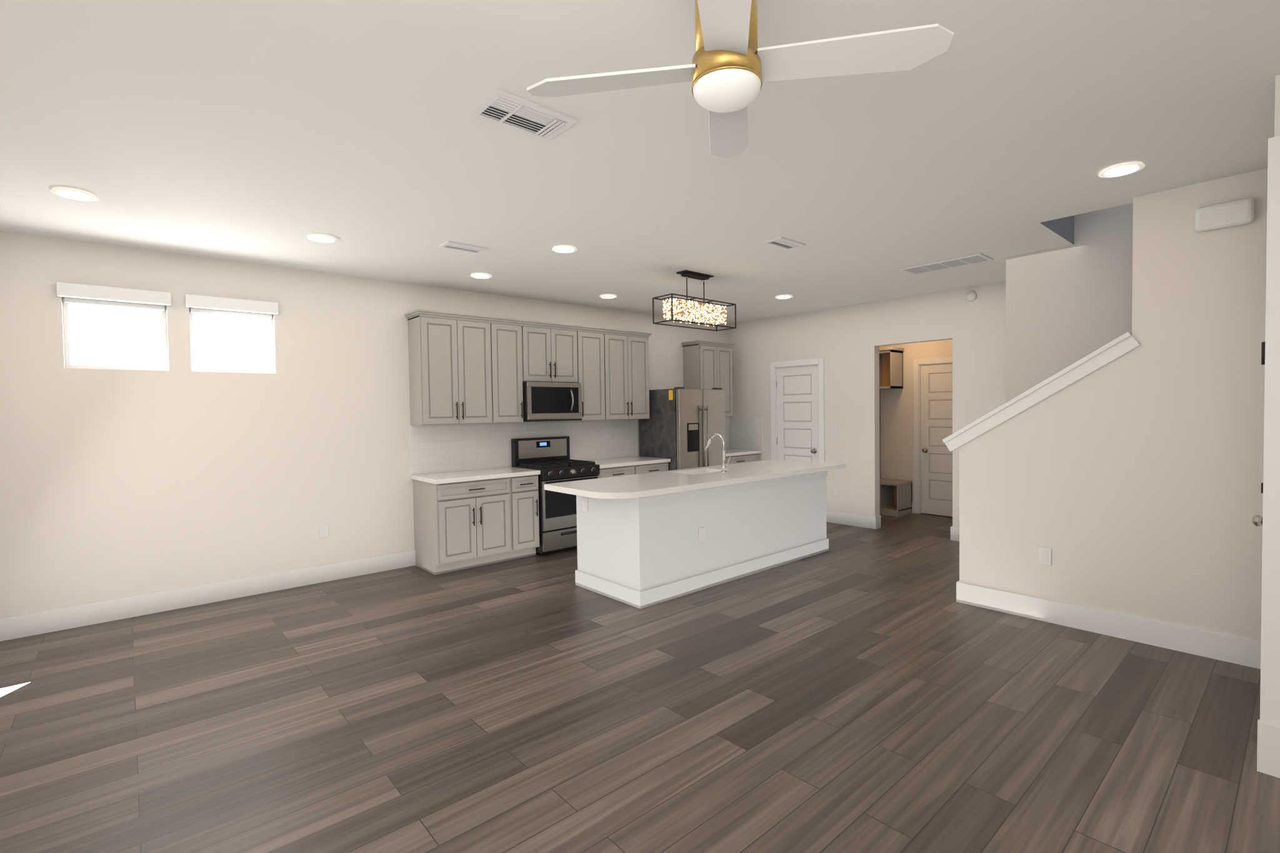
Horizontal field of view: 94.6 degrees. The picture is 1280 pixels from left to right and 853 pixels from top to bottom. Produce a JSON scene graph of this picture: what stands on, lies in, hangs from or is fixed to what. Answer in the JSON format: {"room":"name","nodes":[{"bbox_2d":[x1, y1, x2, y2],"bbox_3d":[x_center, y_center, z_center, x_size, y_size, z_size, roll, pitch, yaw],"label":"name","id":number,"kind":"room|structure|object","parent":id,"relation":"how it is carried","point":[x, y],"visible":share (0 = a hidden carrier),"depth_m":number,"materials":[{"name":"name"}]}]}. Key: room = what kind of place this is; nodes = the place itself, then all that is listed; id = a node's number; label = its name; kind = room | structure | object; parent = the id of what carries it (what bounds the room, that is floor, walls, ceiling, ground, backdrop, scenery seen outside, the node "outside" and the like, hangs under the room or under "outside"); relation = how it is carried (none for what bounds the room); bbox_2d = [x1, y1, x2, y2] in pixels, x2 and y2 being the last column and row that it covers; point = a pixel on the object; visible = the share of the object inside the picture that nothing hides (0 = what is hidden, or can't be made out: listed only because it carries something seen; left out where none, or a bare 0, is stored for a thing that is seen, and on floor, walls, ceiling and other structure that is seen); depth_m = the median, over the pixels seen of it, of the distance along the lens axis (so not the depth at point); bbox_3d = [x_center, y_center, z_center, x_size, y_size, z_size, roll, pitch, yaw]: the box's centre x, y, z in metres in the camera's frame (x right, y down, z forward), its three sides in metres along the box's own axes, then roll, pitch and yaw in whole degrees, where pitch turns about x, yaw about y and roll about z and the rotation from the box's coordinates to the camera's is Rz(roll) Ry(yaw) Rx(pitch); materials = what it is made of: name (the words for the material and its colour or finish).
{"room":"kitchen","nodes":[
{"label":"kitchen","id":0,"kind":"room"},
{"bbox_2d":[0,230,728,618],"bbox_3d":[-1.539,-0.043,6.412,7.760,2.740,0.120,-2,2,-41],"label":"wall","id":1,"kind":"structure","parent":0,"point":[120,484],"depth_m":4.67,"materials":[{"name":"white paint"}]},
{"bbox_2d":[56,281,171,305],"bbox_3d":[-3.809,-0.961,4.294,0.620,0.092,0.059,-2,2,-41],"label":"window valance","id":2,"kind":"object","parent":1,"relation":"attached to","point":[83,291],"visible":1,"depth_m":4.26,"materials":[{"name":"white"}]},
{"bbox_2d":[61,297,168,370],"bbox_3d":[-3.881,-0.668,4.385,0.615,0.540,0.135,-2,2,-41],"label":"window","id":3,"kind":"structure","parent":1,"relation":"in","point":[105,335],"depth_m":4.40,"materials":[{"name":"white glass"}]},
{"bbox_2d":[0,550,415,641],"bbox_3d":[-3.240,1.320,4.854,2.770,0.150,0.016,-2,2,-41],"label":"baseboard","id":4,"kind":"structure","parent":1,"relation":"attached to","point":[20,626],"depth_m":4.60,"materials":[{"name":"white wood"}]},
{"bbox_2d":[188,308,274,373],"bbox_3d":[-3.348,-0.689,4.850,0.610,0.540,0.135,-2,2,-41],"label":"window","id":5,"kind":"structure","parent":1,"relation":"in","point":[227,342],"depth_m":4.87,"materials":[{"name":"white glass"}]},
{"bbox_2d":[185,294,278,314],"bbox_3d":[-3.276,-0.982,4.759,0.615,0.092,0.059,-2,2,-41],"label":"window valance","id":6,"kind":"object","parent":1,"relation":"attached to","point":[204,302],"visible":1,"depth_m":4.72,"materials":[{"name":"white"}]},
{"bbox_2d":[319,524,328,538],"bbox_3d":[-2.804,0.928,5.234,0.072,0.116,0.008,-2,2,-41],"label":"outlet","id":7,"kind":"object","parent":1,"relation":"attached to","point":[324,530],"visible":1,"depth_m":5.23,"materials":[{"name":"white plastic"}]},
{"bbox_2d":[404,309,499,424],"bbox_3d":[-1.842,-0.550,5.847,0.771,1.050,0.320,-2,2,-41],"label":"upper cabinet","id":8,"kind":"object","parent":1,"relation":"attached to","point":[467,369],"depth_m":5.68,"materials":[{"name":"grey wood"}]},
{"bbox_2d":[499,317,529,423],"bbox_3d":[-1.463,-0.565,6.178,0.479,1.050,0.320,-2,2,-41],"label":"upper cabinet","id":9,"kind":"object","parent":1,"relation":"attached to","point":[514,334],"depth_m":6.10,"materials":[{"name":"grey wood"}]},
{"bbox_2d":[529,321,579,383],"bbox_3d":[-1.068,-0.794,6.520,0.701,0.622,0.320,-2,2,-41],"label":"upper cabinet","id":10,"kind":"object","parent":1,"relation":"attached to","point":[554,349],"depth_m":6.42,"materials":[{"name":"grey wood"}]},
{"bbox_2d":[522,381,581,421],"bbox_3d":[-1.020,-0.271,6.489,0.691,0.419,0.442,-2,2,-41],"label":"microwave","id":11,"kind":"object","parent":10,"relation":"attached to","point":[546,401],"visible":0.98,"depth_m":6.33,"materials":[{"name":"silver metal"}]},
{"bbox_2d":[408,416,763,474],"bbox_3d":[-0.247,0.163,7.052,4.744,0.483,0.620,-2,2,-41],"label":"backsplash","id":12,"kind":"structure","parent":1,"relation":"attached to","point":[439,448],"depth_m":6.45,"materials":[{"name":"white tile"}]},
{"bbox_2d":[579,326,611,420],"bbox_3d":[-0.657,-0.596,6.882,0.504,1.050,0.320,-2,2,-41],"label":"upper cabinet","id":13,"kind":"object","parent":1,"relation":"attached to","point":[595,360],"depth_m":6.80,"materials":[{"name":"grey wood"}]},
{"bbox_2d":[609,329,651,419],"bbox_3d":[-0.273,-0.611,7.218,0.761,1.050,0.320,-2,2,-41],"label":"upper cabinet","id":14,"kind":"object","parent":1,"relation":"attached to","point":[629,351],"depth_m":7.13,"materials":[{"name":"grey wood"}]},
{"bbox_2d":[681,340,734,416],"bbox_3d":[0.962,-0.644,8.297,0.680,1.020,0.320,-2,2,-41],"label":"upper cabinet","id":15,"kind":"object","parent":1,"relation":"attached to","point":[707,365],"depth_m":8.13,"materials":[{"name":"grey wood"}]},
{"bbox_2d":[0,513,1279,852],"bbox_3d":[1.338,1.394,4.232,9.140,0.101,7.220,-2,2,-41],"label":"floor","id":16,"kind":"structure","parent":0,"point":[853,689],"depth_m":2.79,"materials":[{"name":"wood"}]},
{"bbox_2d":[410,476,519,574],"bbox_3d":[-1.709,0.924,5.804,0.807,0.844,0.588,-2,2,-41],"label":"base cabinet","id":17,"kind":"object","parent":16,"relation":"on","point":[466,519],"depth_m":5.57,"materials":[{"name":"grey wood"}]},
{"bbox_2d":[410,466,539,483],"bbox_3d":[-1.619,0.478,5.856,1.088,0.039,0.618,-2,2,-41],"label":"countertop","id":18,"kind":"structure","parent":17,"relation":"on","point":[507,472],"depth_m":5.70,"materials":[{"name":"white stone"}]},
{"bbox_2d":[520,473,540,558],"bbox_3d":[-1.360,0.910,6.109,0.390,0.844,0.588,-2,2,-41],"label":"base cabinet","id":19,"kind":"object","parent":16,"relation":"on","point":[529,522],"depth_m":5.94,"materials":[{"name":"grey wood"}]},
{"bbox_2d":[511,436,599,554],"bbox_3d":[-0.903,0.722,6.440,0.726,1.190,0.681,-2,2,-41],"label":"range","id":20,"kind":"object","parent":16,"relation":"on","point":[549,457],"visible":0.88,"depth_m":6.21,"materials":[{"name":"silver metal"}]},
{"bbox_2d":[597,466,642,478],"bbox_3d":[-0.423,0.874,6.928,0.610,0.844,0.588,-2,2,-41],"label":"base cabinet","id":21,"kind":"object","parent":16,"relation":"on","point":[621,470],"depth_m":6.71,"materials":[{"name":"grey wood"}]},
{"bbox_2d":[590,456,669,468],"bbox_3d":[-0.239,0.425,7.062,1.091,0.039,0.618,-2,2,-41],"label":"countertop","id":22,"kind":"structure","parent":21,"relation":"on","point":[636,460],"depth_m":6.95,"materials":[{"name":"white stone"}]},
{"bbox_2d":[642,461,669,473],"bbox_3d":[-0.063,0.860,7.242,0.615,0.844,0.588,-2,2,-41],"label":"base cabinet","id":23,"kind":"object","parent":16,"relation":"on","point":[647,468],"depth_m":7.05,"materials":[{"name":"grey wood"}]},
{"bbox_2d":[638,386,725,470],"bbox_3d":[0.572,0.385,7.615,0.841,1.755,0.797,-2,2,-41],"label":"refrigerator","id":24,"kind":"object","parent":16,"relation":"on","point":[679,427],"visible":0.54,"depth_m":7.29,"materials":[{"name":"silver metal"}]},
{"bbox_2d":[573,471,828,608],"bbox_3d":[0.694,0.898,5.555,2.590,0.839,0.840,-2,2,-41],"label":"kitchen island","id":25,"kind":"object","parent":16,"relation":"on","point":[644,540],"depth_m":4.88,"materials":[{"name":"white"}]},
{"bbox_2d":[544,459,846,501],"bbox_3d":[0.694,0.456,5.535,3.140,0.045,0.910,-2,2,-41],"label":"island countertop","id":26,"kind":"structure","parent":25,"relation":"on","point":[650,484],"depth_m":5.05,"materials":[{"name":"white stone"}]},
{"bbox_2d":[684,471,704,474],"bbox_3d":[0.575,0.565,5.692,0.544,0.204,0.344,-2,2,-41],"label":"sink","id":27,"kind":"object","parent":26,"relation":"in","point":[685,472],"depth_m":5.85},
{"bbox_2d":[703,433,730,472],"bbox_3d":[0.735,0.246,5.648,0.111,0.367,0.280,-2,2,-41],"label":"faucet","id":28,"kind":"object","parent":26,"relation":"on","point":[724,465],"visible":1,"depth_m":5.55,"materials":[{"name":"silver metal"}]},
{"bbox_2d":[725,453,759,464],"bbox_3d":[1.175,0.812,8.324,0.930,0.844,0.588,-2,2,-41],"label":"base cabinet","id":29,"kind":"object","parent":16,"relation":"on","point":[750,457],"depth_m":8.16,"materials":[{"name":"grey wood"}]},
{"bbox_2d":[725,448,762,456],"bbox_3d":[1.184,0.370,8.305,0.945,0.039,0.618,-2,2,-41],"label":"countertop","id":30,"kind":"structure","parent":29,"relation":"on","point":[729,452],"depth_m":8.21,"materials":[{"name":"white stone"}]},
{"bbox_2d":[879,389,912,516],"bbox_3d":[3.259,0.336,8.424,0.431,1.730,1.055,-2,2,-41],"label":"bench","id":31,"kind":"object","parent":16,"relation":"on","point":[895,497],"visible":0.27,"depth_m":8.11,"materials":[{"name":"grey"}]},
{"bbox_2d":[0,0,1279,324],"bbox_3d":[1.295,-1.544,4.152,9.140,0.300,7.220,-2,2,-41],"label":"ceiling","id":32,"kind":"structure","parent":0,"point":[279,131],"depth_m":2.75,"materials":[{"name":"white paint"}]},
{"bbox_2d":[50,186,98,201],"bbox_3d":[-3.154,-1.297,3.294,0.196,0.016,0.196,-2,2,-41],"label":"recessed light","id":33,"kind":"object","parent":32,"relation":"in","point":[71,193],"visible":0.94,"depth_m":3.27,"materials":[{"name":"white plastic"}]},
{"bbox_2d":[307,233,338,243],"bbox_3d":[-2.251,-1.335,4.190,0.196,0.016,0.196,-2,2,-41],"label":"recessed light","id":34,"kind":"object","parent":32,"relation":"in","point":[322,238],"visible":0.92,"depth_m":4.16,"materials":[{"name":"white plastic"}]},
{"bbox_2d":[438,240,488,254],"bbox_3d":[-1.339,-1.357,4.482,0.320,0.013,0.170,-2,2,-41],"label":"ceiling vent","id":35,"kind":"object","parent":32,"relation":"in","point":[461,247],"visible":0.96,"depth_m":4.46,"materials":[{"name":"white metal"}]},
{"bbox_2d":[470,272,491,278],"bbox_3d":[-1.454,-1.380,5.404,0.196,0.016,0.196,-2,2,-41],"label":"recessed light","id":36,"kind":"object","parent":32,"relation":"in","point":[481,275],"visible":1,"depth_m":5.37,"materials":[{"name":"white plastic"}]},
{"bbox_2d":[470,88,577,141],"bbox_3d":[-0.493,-1.314,2.513,0.380,0.016,0.240,-2,2,-41],"label":"ceiling vent","id":37,"kind":"object","parent":32,"relation":"in","point":[504,109],"visible":1,"depth_m":2.50,"materials":[{"name":"white metal"}]},
{"bbox_2d":[551,245,577,253],"bbox_3d":[-0.582,-1.369,4.559,0.196,0.016,0.196,-2,2,-41],"label":"recessed light","id":38,"kind":"object","parent":32,"relation":"in","point":[564,249],"visible":0.94,"depth_m":4.53,"materials":[{"name":"white plastic"}]},
{"bbox_2d":[599,294,616,298],"bbox_3d":[-0.348,-1.425,6.463,0.196,0.016,0.196,-2,2,-41],"label":"recessed light","id":39,"kind":"object","parent":32,"relation":"in","point":[607,296],"visible":1,"depth_m":6.43,"materials":[{"name":"white plastic"}]},
{"bbox_2d":[652,270,736,331],"bbox_3d":[0.518,-1.177,5.497,0.862,0.484,0.252,-2,2,-41],"label":"pendant chandelier","id":40,"kind":"object","parent":32,"relation":"hanging from","point":[690,310],"visible":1,"depth_m":5.42,"materials":[{"name":"black"}]},
{"bbox_2d":[526,0,953,158],"bbox_3d":[0.246,-1.114,1.683,0.874,0.393,0.874,-2,2,-34],"label":"ceiling fan","id":41,"kind":"object","parent":32,"relation":"hanging from","point":[730,69],"visible":1,"depth_m":1.63,"materials":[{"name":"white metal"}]},
{"bbox_2d":[775,294,792,298],"bbox_3d":[1.619,-1.459,6.642,0.196,0.016,0.196,-2,2,-41],"label":"recessed light","id":42,"kind":"object","parent":32,"relation":"in","point":[785,296],"visible":1,"depth_m":6.61,"materials":[{"name":"white plastic"}]},
{"bbox_2d":[762,236,805,250],"bbox_3d":[1.101,-1.394,4.502,0.320,0.013,0.170,-2,2,-41],"label":"ceiling vent","id":43,"kind":"object","parent":32,"relation":"in","point":[783,243],"visible":0.94,"depth_m":4.48,"materials":[{"name":"white metal"}]},
{"bbox_2d":[899,253,993,274],"bbox_3d":[2.709,-1.438,5.244,0.300,0.014,0.680,-2,2,-41],"label":"ceiling vent","id":44,"kind":"object","parent":32,"relation":"in","point":[963,260],"visible":1,"depth_m":5.20,"materials":[{"name":"white metal"}]},
{"bbox_2d":[1098,161,1144,178],"bbox_3d":[2.584,-1.378,3.169,0.196,0.016,0.196,-2,2,-41],"label":"recessed light","id":45,"kind":"object","parent":32,"relation":"in","point":[1122,169],"visible":0.94,"depth_m":3.15,"materials":[{"name":"white plastic"}]},
{"bbox_2d":[728,281,1005,527],"bbox_3d":[3.673,-0.116,6.252,0.120,2.740,7.220,-2,2,-41],"label":"wall","id":46,"kind":"structure","parent":0,"point":[845,342],"depth_m":7.23,"materials":[{"name":"white paint"}]},
{"bbox_2d":[770,357,824,462],"bbox_3d":[2.135,0.168,7.973,0.169,2.123,0.836,-2,2,-41],"label":"pantry door","id":47,"kind":"structure","parent":46,"relation":"in","point":[797,420],"depth_m":7.95,"materials":[{"name":"white wood"}]},
{"bbox_2d":[833,485,838,494],"bbox_3d":[2.503,0.817,7.534,0.008,0.116,0.072,-2,2,-41],"label":"outlet","id":48,"kind":"object","parent":46,"relation":"attached to","point":[835,490],"visible":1,"depth_m":7.53,"materials":[{"name":"white plastic"}]},
{"bbox_2d":[826,510,877,529],"bbox_3d":[2.629,1.164,7.400,0.016,0.150,0.686,-2,2,-41],"label":"baseboard","id":49,"kind":"structure","parent":46,"relation":"attached to","point":[833,517],"depth_m":7.36,"materials":[{"name":"white wood"}]},
{"bbox_2d":[950,526,959,541],"bbox_3d":[3.708,1.182,6.166,0.016,0.150,0.876,-2,2,-41],"label":"baseboard","id":50,"kind":"structure","parent":46,"relation":"attached to","point":[954,531],"depth_m":6.46,"materials":[{"name":"white wood"}]},
{"bbox_2d":[965,291,976,301],"bbox_3d":[3.512,-1.384,6.265,0.030,0.110,0.110,-2,2,-41],"label":"smoke detector","id":51,"kind":"object","parent":46,"relation":"attached to","point":[970,295],"visible":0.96,"depth_m":6.25,"materials":[{"name":"white plastic"}]},
{"bbox_2d":[879,339,952,502],"bbox_3d":[3.911,-0.170,8.113,0.170,2.740,2.670,-2,2,-41],"label":"wall","id":52,"kind":"structure","parent":0,"point":[896,434],"depth_m":8.23,"materials":[{"name":"white paint"}]},
{"bbox_2d":[879,346,904,389],"bbox_3d":[3.228,-0.810,8.456,0.369,0.560,0.960,-2,2,-41],"label":"cubby","id":53,"kind":"object","parent":52,"relation":"attached to","point":[890,367],"visible":0.42,"depth_m":8.16,"materials":[{"name":"brown"}]},
{"bbox_2d":[911,502,913,513],"bbox_3d":[3.424,1.119,8.587,0.016,0.150,1.105,-2,2,-41],"label":"baseboard","id":54,"kind":"structure","parent":52,"relation":"attached to","point":[912,503],"depth_m":8.17,"materials":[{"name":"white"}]},
{"bbox_2d":[913,356,952,516],"bbox_3d":[4.085,0.143,7.838,0.169,2.123,0.866,-2,2,-41],"label":"garage door","id":55,"kind":"structure","parent":52,"relation":"in","point":[932,415],"depth_m":7.97,"materials":[{"name":"white wood"}]},
{"bbox_2d":[1005,203,1133,403],"bbox_3d":[4.194,-0.210,3.949,0.120,3.040,3.070,-2,2,-41],"label":"wall","id":56,"kind":"structure","parent":0,"point":[1067,306],"depth_m":4.70,"materials":[{"name":"grey paint"}]},
{"bbox_2d":[959,168,1267,641],"bbox_3d":[2.981,-0.039,3.824,0.120,2.740,1.665,-2,2,-41],"label":"wall","id":57,"kind":"structure","parent":0,"point":[1129,483],"depth_m":3.56,"materials":[{"name":"white paint"}]},
{"bbox_2d":[942,331,1139,451],"bbox_3d":[2.736,-0.199,4.098,0.170,0.786,1.154,-2,2,-41],"label":"cap","id":58,"kind":"object","parent":57,"relation":"attached to","point":[1122,345],"visible":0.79,"depth_m":3.98,"materials":[{"name":"white wood"}]},
{"bbox_2d":[1038,546,1051,565],"bbox_3d":[2.760,0.884,4.020,0.008,0.116,0.072,-2,2,-41],"label":"outlet","id":59,"kind":"object","parent":57,"relation":"attached to","point":[1044,556],"visible":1,"depth_m":4.02,"materials":[{"name":"white plastic"}]},
{"bbox_2d":[956,580,1261,669],"bbox_3d":[2.954,1.257,3.831,0.046,0.150,1.681,-2,2,-41],"label":"baseboard","id":60,"kind":"structure","parent":57,"relation":"attached to","point":[1214,645],"depth_m":3.72,"materials":[{"name":"white wood"}]},
{"bbox_2d":[1194,198,1254,231],"bbox_3d":[3.273,-1.185,3.309,0.049,0.140,0.240,-2,2,-41],"label":"door chime","id":61,"kind":"object","parent":57,"relation":"attached to","point":[1234,213],"visible":1,"depth_m":3.29,"materials":[{"name":"white plastic"}]},
{"bbox_2d":[1274,74,1279,136],"bbox_3d":[2.963,0.015,1.871,0.120,2.740,1.316,-2,2,-41],"label":"wall","id":62,"kind":"structure","parent":0,"point":[1277,127],"depth_m":2.28,"materials":[{"name":"white paint"}]},
{"bbox_2d":[1251,341,1264,526],"bbox_3d":[2.797,0.160,2.641,0.865,2.388,0.111,-2,2,-41],"label":"entry door","id":63,"kind":"structure","parent":62,"relation":"in","point":[1257,520],"depth_m":2.88,"materials":[{"name":"white"}]},
{"bbox_2d":[1256,135,1279,778],"bbox_3d":[2.496,0.130,2.296,0.027,2.500,0.108,-2,2,-41],"label":"door frame","id":64,"kind":"structure","parent":62,"relation":"attached to","point":[1268,755],"depth_m":2.31,"materials":[{"name":"white wood"}]}
]}

